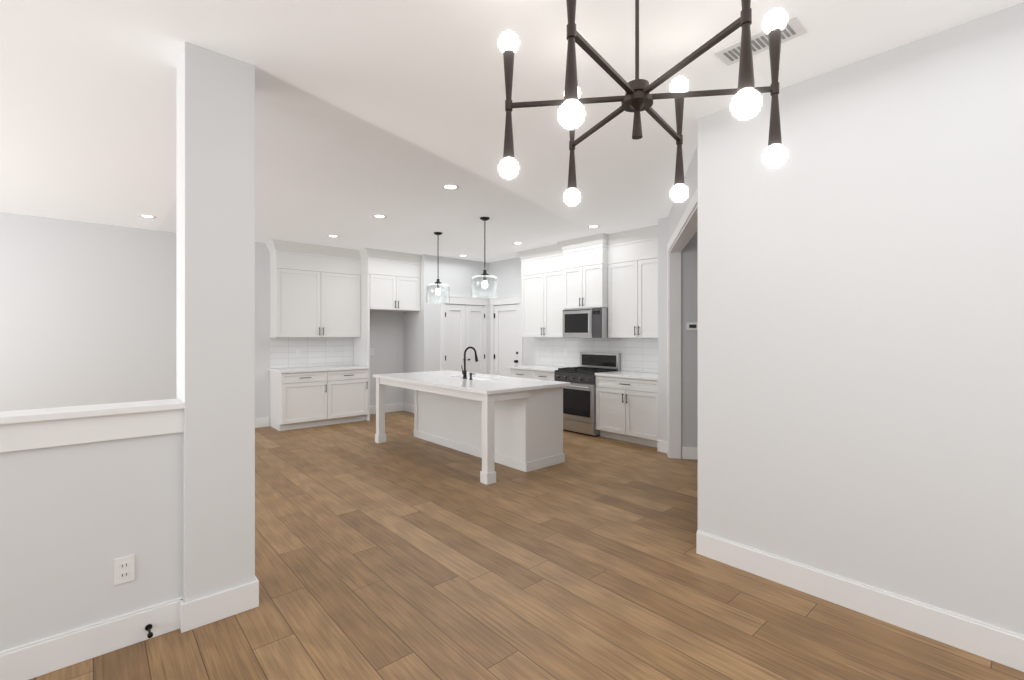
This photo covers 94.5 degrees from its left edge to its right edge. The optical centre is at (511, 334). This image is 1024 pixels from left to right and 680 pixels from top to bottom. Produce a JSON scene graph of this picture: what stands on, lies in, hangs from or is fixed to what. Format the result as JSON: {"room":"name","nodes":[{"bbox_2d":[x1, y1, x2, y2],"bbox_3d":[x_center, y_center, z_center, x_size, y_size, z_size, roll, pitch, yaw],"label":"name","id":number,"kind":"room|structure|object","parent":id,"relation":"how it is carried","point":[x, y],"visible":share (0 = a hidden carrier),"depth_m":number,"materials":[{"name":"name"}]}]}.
{"room":"dining area","nodes":[
{"label":"dining area","id":0,"kind":"room"},
{"bbox_2d":[0,398,184,679],"bbox_3d":[-2.973,0.905,1.308,3.440,1.130,0.220,0,0,-41],"label":"half wall","id":1,"kind":"structure","parent":0,"point":[89,494],"depth_m":2.14,"materials":[{"name":"white paint"}]},
{"bbox_2d":[114,555,134,584],"bbox_3d":[-1.827,1.110,2.230,0.075,0.120,0.008,0,0,-41],"label":"outlet","id":2,"kind":"object","parent":1,"relation":"attached to","point":[124,569],"visible":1,"depth_m":2.23,"materials":[{"name":"white plastic"}]},
{"bbox_2d":[145,624,152,637],"bbox_3d":[-1.721,1.410,2.248,0.028,0.028,0.090,0,0,-41],"label":"door stop","id":3,"kind":"object","parent":1,"relation":"attached to","point":[148,627],"visible":1,"depth_m":2.25,"materials":[{"name":"black metal"}]},
{"bbox_2d":[0,212,403,427],"bbox_3d":[-3.629,0.007,7.874,11.160,2.925,0.136,0,0,-41],"label":"wall","id":4,"kind":"structure","parent":0,"point":[87,313],"depth_m":6.22,"materials":[{"name":"white paint"}]},
{"bbox_2d":[269,239,324,337],"bbox_3d":[-3.486,-0.701,7.703,0.746,1.500,0.335,0,0,-41],"label":"upper cabinet","id":5,"kind":"object","parent":4,"relation":"attached to","point":[321,291],"depth_m":7.55,"materials":[{"name":"white paint"}]},
{"bbox_2d":[270,337,352,368],"bbox_3d":[-3.363,0.300,8.034,1.370,0.496,0.008,0,0,-41],"label":"backsplash","id":6,"kind":"structure","parent":4,"relation":"attached to","point":[314,351],"depth_m":7.99,"materials":[{"name":"tile"}]},
{"bbox_2d":[325,247,360,338],"bbox_3d":[-3.019,-0.701,8.117,0.746,1.500,0.335,0,0,-41],"label":"upper cabinet","id":7,"kind":"object","parent":4,"relation":"attached to","point":[342,265],"depth_m":8.03,"materials":[{"name":"white paint"}]},
{"bbox_2d":[361,248,420,310],"bbox_3d":[-2.268,-0.941,8.591,1.007,1.020,0.620,0,0,-41],"label":"upper cabinet","id":8,"kind":"object","parent":4,"relation":"attached to","point":[390,280],"depth_m":8.30,"materials":[{"name":"white paint"}]},
{"bbox_2d":[403,254,488,412],"bbox_3d":[-1.287,0.007,9.366,1.516,2.925,0.766,0,0,-41],"label":"wall","id":9,"kind":"structure","parent":0,"point":[422,339],"depth_m":8.82,"materials":[{"name":"white paint"}]},
{"bbox_2d":[439,295,488,373],"bbox_3d":[-0.896,0.367,9.198,1.198,2.205,0.034,0,0,-41],"label":"door frame","id":10,"kind":"structure","parent":9,"relation":"attached to","point":[464,300],"depth_m":9.13,"materials":[{"name":"white paint"}]},
{"bbox_2d":[445,304,484,373],"bbox_3d":[-0.893,0.444,9.204,0.983,2.028,0.098,0,0,-41],"label":"door","id":11,"kind":"structure","parent":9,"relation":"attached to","point":[464,327],"depth_m":9.20,"materials":[{"name":"white paint"}]},
{"bbox_2d":[0,0,1023,262],"bbox_3d":[-0.447,-1.480,4.278,11.400,0.050,11.400,0,0,-41],"label":"ceiling","id":12,"kind":"structure","parent":0,"point":[392,110],"depth_m":2.97,"materials":[{"name":"paint"}]},
{"bbox_2d":[138,215,155,218],"bbox_3d":[-4.496,-1.452,5.836,0.175,0.006,0.175,0,0,42],"label":"recessed light","id":13,"kind":"object","parent":12,"relation":"in","point":[144,216],"depth_m":5.83,"materials":[{"name":"white paint"}]},
{"bbox_2d":[372,214,386,217],"bbox_3d":[-1.634,-1.452,5.831,0.175,0.006,0.175,0,0,42],"label":"recessed light","id":14,"kind":"object","parent":12,"relation":"in","point":[377,215],"depth_m":5.83,"materials":[{"name":"white paint"}]},
{"bbox_2d":[426,232,449,303],"bbox_3d":[-1.059,-0.953,6.781,0.336,1.005,0.336,0,0,-41],"label":"pendant light","id":15,"kind":"object","parent":12,"relation":"hanging from","point":[437,282],"visible":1,"depth_m":6.76,"materials":[{"name":"clear glass"}]},
{"bbox_2d":[441,184,458,189],"bbox_3d":[-0.607,-1.452,4.670,0.175,0.006,0.175,0,0,42],"label":"recessed light","id":16,"kind":"object","parent":12,"relation":"in","point":[450,187],"depth_m":4.67,"materials":[{"name":"white paint"}]},
{"bbox_2d":[471,217,497,298],"bbox_3d":[-0.340,-0.958,5.915,0.336,0.995,0.336,0,0,-41],"label":"pendant light","id":17,"kind":"object","parent":12,"relation":"hanging from","point":[485,275],"visible":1,"depth_m":5.88,"materials":[{"name":"clear glass"}]},
{"bbox_2d":[587,225,599,227],"bbox_3d":[1.099,-1.452,6.379,0.175,0.006,0.175,0,0,9],"label":"recessed light","id":18,"kind":"object","parent":12,"relation":"in","point":[590,226],"depth_m":6.38,"materials":[{"name":"white paint"}]},
{"bbox_2d":[499,0,786,205],"bbox_3d":[0.502,-1.052,1.900,1.105,0.807,1.066,0,0,-41],"label":"dining chandelier","id":19,"kind":"object","parent":12,"relation":"hanging from","point":[637,98],"visible":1,"depth_m":1.83,"materials":[{"name":"black metal"}]},
{"bbox_2d":[713,16,807,65],"bbox_3d":[1.228,-1.449,2.355,0.170,0.010,0.380,0,0,-41],"label":"ceiling vent","id":20,"kind":"object","parent":12,"relation":"in","point":[793,28],"visible":0.62,"depth_m":2.34,"materials":[{"name":"white metal"}]},
{"bbox_2d":[30,411,1023,679],"bbox_3d":[-0.447,1.500,4.278,11.400,0.060,11.400,0,0,-41],"label":"floor","id":21,"kind":"structure","parent":0,"point":[402,553],"depth_m":2.72,"materials":[{"name":"brown wood"}]},
{"bbox_2d":[176,42,258,632],"bbox_3d":[-1.610,0.007,2.571,0.347,2.925,0.347,0,0,-41],"label":"column","id":22,"kind":"structure","parent":21,"relation":"on","point":[215,242],"depth_m":2.44,"materials":[{"name":"white paint"}]},
{"bbox_2d":[270,373,332,430],"bbox_3d":[-3.392,1.028,7.597,0.746,0.885,0.620,0,0,-41],"label":"base cabinet","id":23,"kind":"object","parent":21,"relation":"on","point":[304,397],"depth_m":7.37,"materials":[{"name":"white paint"}]},
{"bbox_2d":[269,365,368,372],"bbox_3d":[-3.156,0.568,7.792,1.382,0.035,0.640,0,0,-41],"label":"countertop","id":24,"kind":"structure","parent":23,"relation":"on","point":[322,369],"depth_m":7.55,"materials":[{"name":"white stone"}]},
{"bbox_2d":[333,369,367,423],"bbox_3d":[-2.925,1.028,8.010,0.746,0.885,0.620,0,0,-41],"label":"base cabinet","id":25,"kind":"object","parent":21,"relation":"on","point":[350,386],"depth_m":7.83,"materials":[{"name":"white paint"}]},
{"bbox_2d":[375,378,564,484],"bbox_3d":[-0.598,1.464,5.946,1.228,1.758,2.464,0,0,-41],"label":"kitchen island","id":26,"kind":"object","parent":21,"relation":"on","point":[508,421],"depth_m":5.35,"materials":[{"name":"white paint"}]},
{"bbox_2d":[373,372,532,393],"bbox_3d":[-0.832,0.567,5.740,0.640,0.036,2.500,0,0,-41],"label":"island countertop","id":27,"kind":"structure","parent":26,"relation":"on","point":[476,385],"depth_m":5.37,"materials":[{"name":"white stone"}]},
{"bbox_2d":[461,347,477,378],"bbox_3d":[-0.532,0.351,5.972,0.237,0.396,0.091,0,0,-41],"label":"gooseneck faucet","id":28,"kind":"object","parent":27,"relation":"on","point":[464,372],"visible":1,"depth_m":5.90,"materials":[{"name":"black metal"}]},
{"bbox_2d":[509,365,566,380],"bbox_3d":[0.540,1.010,7.945,0.656,0.920,1.099,0,0,-41],"label":"base cabinet","id":29,"kind":"object","parent":21,"relation":"on","point":[542,372],"visible":0.21,"depth_m":7.81,"materials":[{"name":"white paint"}]},
{"bbox_2d":[554,352,620,435],"bbox_3d":[1.134,0.877,7.225,0.721,1.185,0.756,0,0,-41],"label":"range","id":30,"kind":"object","parent":21,"relation":"on","point":[579,404],"visible":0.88,"depth_m":7.02,"materials":[{"name":"silver metal"}]},
{"bbox_2d":[595,371,657,447],"bbox_3d":[1.751,1.010,6.576,0.656,0.920,1.024,0,0,-41],"label":"base cabinet","id":31,"kind":"object","parent":21,"relation":"on","point":[626,406],"visible":0.77,"depth_m":6.37,"materials":[{"name":"white paint"}]},
{"bbox_2d":[489,257,649,373],"bbox_3d":[0.769,0.007,8.264,0.136,2.925,5.140,0,0,-41],"label":"wall","id":32,"kind":"structure","parent":0,"point":[506,273],"depth_m":9.09,"materials":[{"name":"white paint"}]},
{"bbox_2d":[489,295,522,374],"bbox_3d":[-0.118,0.367,9.162,0.034,2.205,0.990,0,0,-41],"label":"door frame","id":33,"kind":"structure","parent":32,"relation":"attached to","point":[514,299],"depth_m":9.12,"materials":[{"name":"white paint"}]},
{"bbox_2d":[494,304,518,375],"bbox_3d":[-0.123,0.444,9.161,0.112,2.028,0.758,0,0,-41],"label":"door","id":34,"kind":"structure","parent":32,"relation":"in","point":[506,336],"depth_m":9.21,"materials":[{"name":"white paint"}]},
{"bbox_2d":[520,245,563,336],"bbox_3d":[0.659,-0.700,8.053,0.335,1.501,1.110,0,0,-41],"label":"upper cabinet","id":35,"kind":"object","parent":32,"relation":"attached to","point":[542,270],"depth_m":7.95,"materials":[{"name":"white paint"}]},
{"bbox_2d":[564,233,607,308],"bbox_3d":[1.234,-0.922,7.313,0.455,1.057,0.760,0,0,-41],"label":"upper cabinet","id":36,"kind":"object","parent":32,"relation":"attached to","point":[603,285],"depth_m":7.10,"materials":[{"name":"white paint"}]},
{"bbox_2d":[562,307,620,337],"bbox_3d":[1.206,-0.168,7.289,0.528,0.445,0.756,0,0,-41],"label":"microwave","id":37,"kind":"object","parent":36,"relation":"attached to","point":[578,322],"depth_m":7.06,"materials":[{"name":"silver metal"}]},
{"bbox_2d":[536,337,657,372],"bbox_3d":[1.382,0.300,7.486,0.008,0.496,2.878,0,0,-41],"label":"backsplash","id":38,"kind":"structure","parent":32,"relation":"attached to","point":[639,354],"depth_m":7.44,"materials":[{"name":"tile"}]},
{"bbox_2d":[608,225,657,337],"bbox_3d":[1.871,-0.700,6.684,0.335,1.501,1.027,0,0,-41],"label":"upper cabinet","id":39,"kind":"object","parent":32,"relation":"attached to","point":[632,254],"depth_m":6.61,"materials":[{"name":"white paint"}]},
{"bbox_2d":[657,217,667,452],"bbox_3d":[2.121,0.007,6.121,0.660,2.925,0.137,0,0,-41],"label":"wall","id":40,"kind":"structure","parent":0,"point":[662,222],"depth_m":5.92,"materials":[{"name":"white paint"}]},
{"bbox_2d":[668,145,697,459],"bbox_3d":[3.147,0.007,4.210,3.136,2.925,2.679,0,0,13],"label":"wall","id":41,"kind":"structure","parent":0,"point":[689,354],"depth_m":5.58,"materials":[{"name":"white paint"}]},
{"bbox_2d":[667,187,697,458],"bbox_3d":[1.673,0.190,4.490,0.145,2.560,2.529,0,0,13],"label":"door frame","id":42,"kind":"structure","parent":41,"relation":"attached to","point":[686,229],"depth_m":5.60,"materials":[{"name":"white paint"}]},
{"bbox_2d":[687,322,697,329],"bbox_3d":[2.121,-0.095,5.571,0.120,0.090,0.022,0,0,13],"label":"thermostat","id":43,"kind":"object","parent":41,"relation":"attached to","point":[692,325],"visible":0.89,"depth_m":5.56,"materials":[{"name":"white plastic"}]},
{"bbox_2d":[696,2,1023,671],"bbox_3d":[2.535,0.007,1.816,0.136,2.925,3.760,0,0,-41],"label":"wall","id":44,"kind":"structure","parent":0,"point":[861,349],"depth_m":2.45,"materials":[{"name":"white paint"}]}
]}

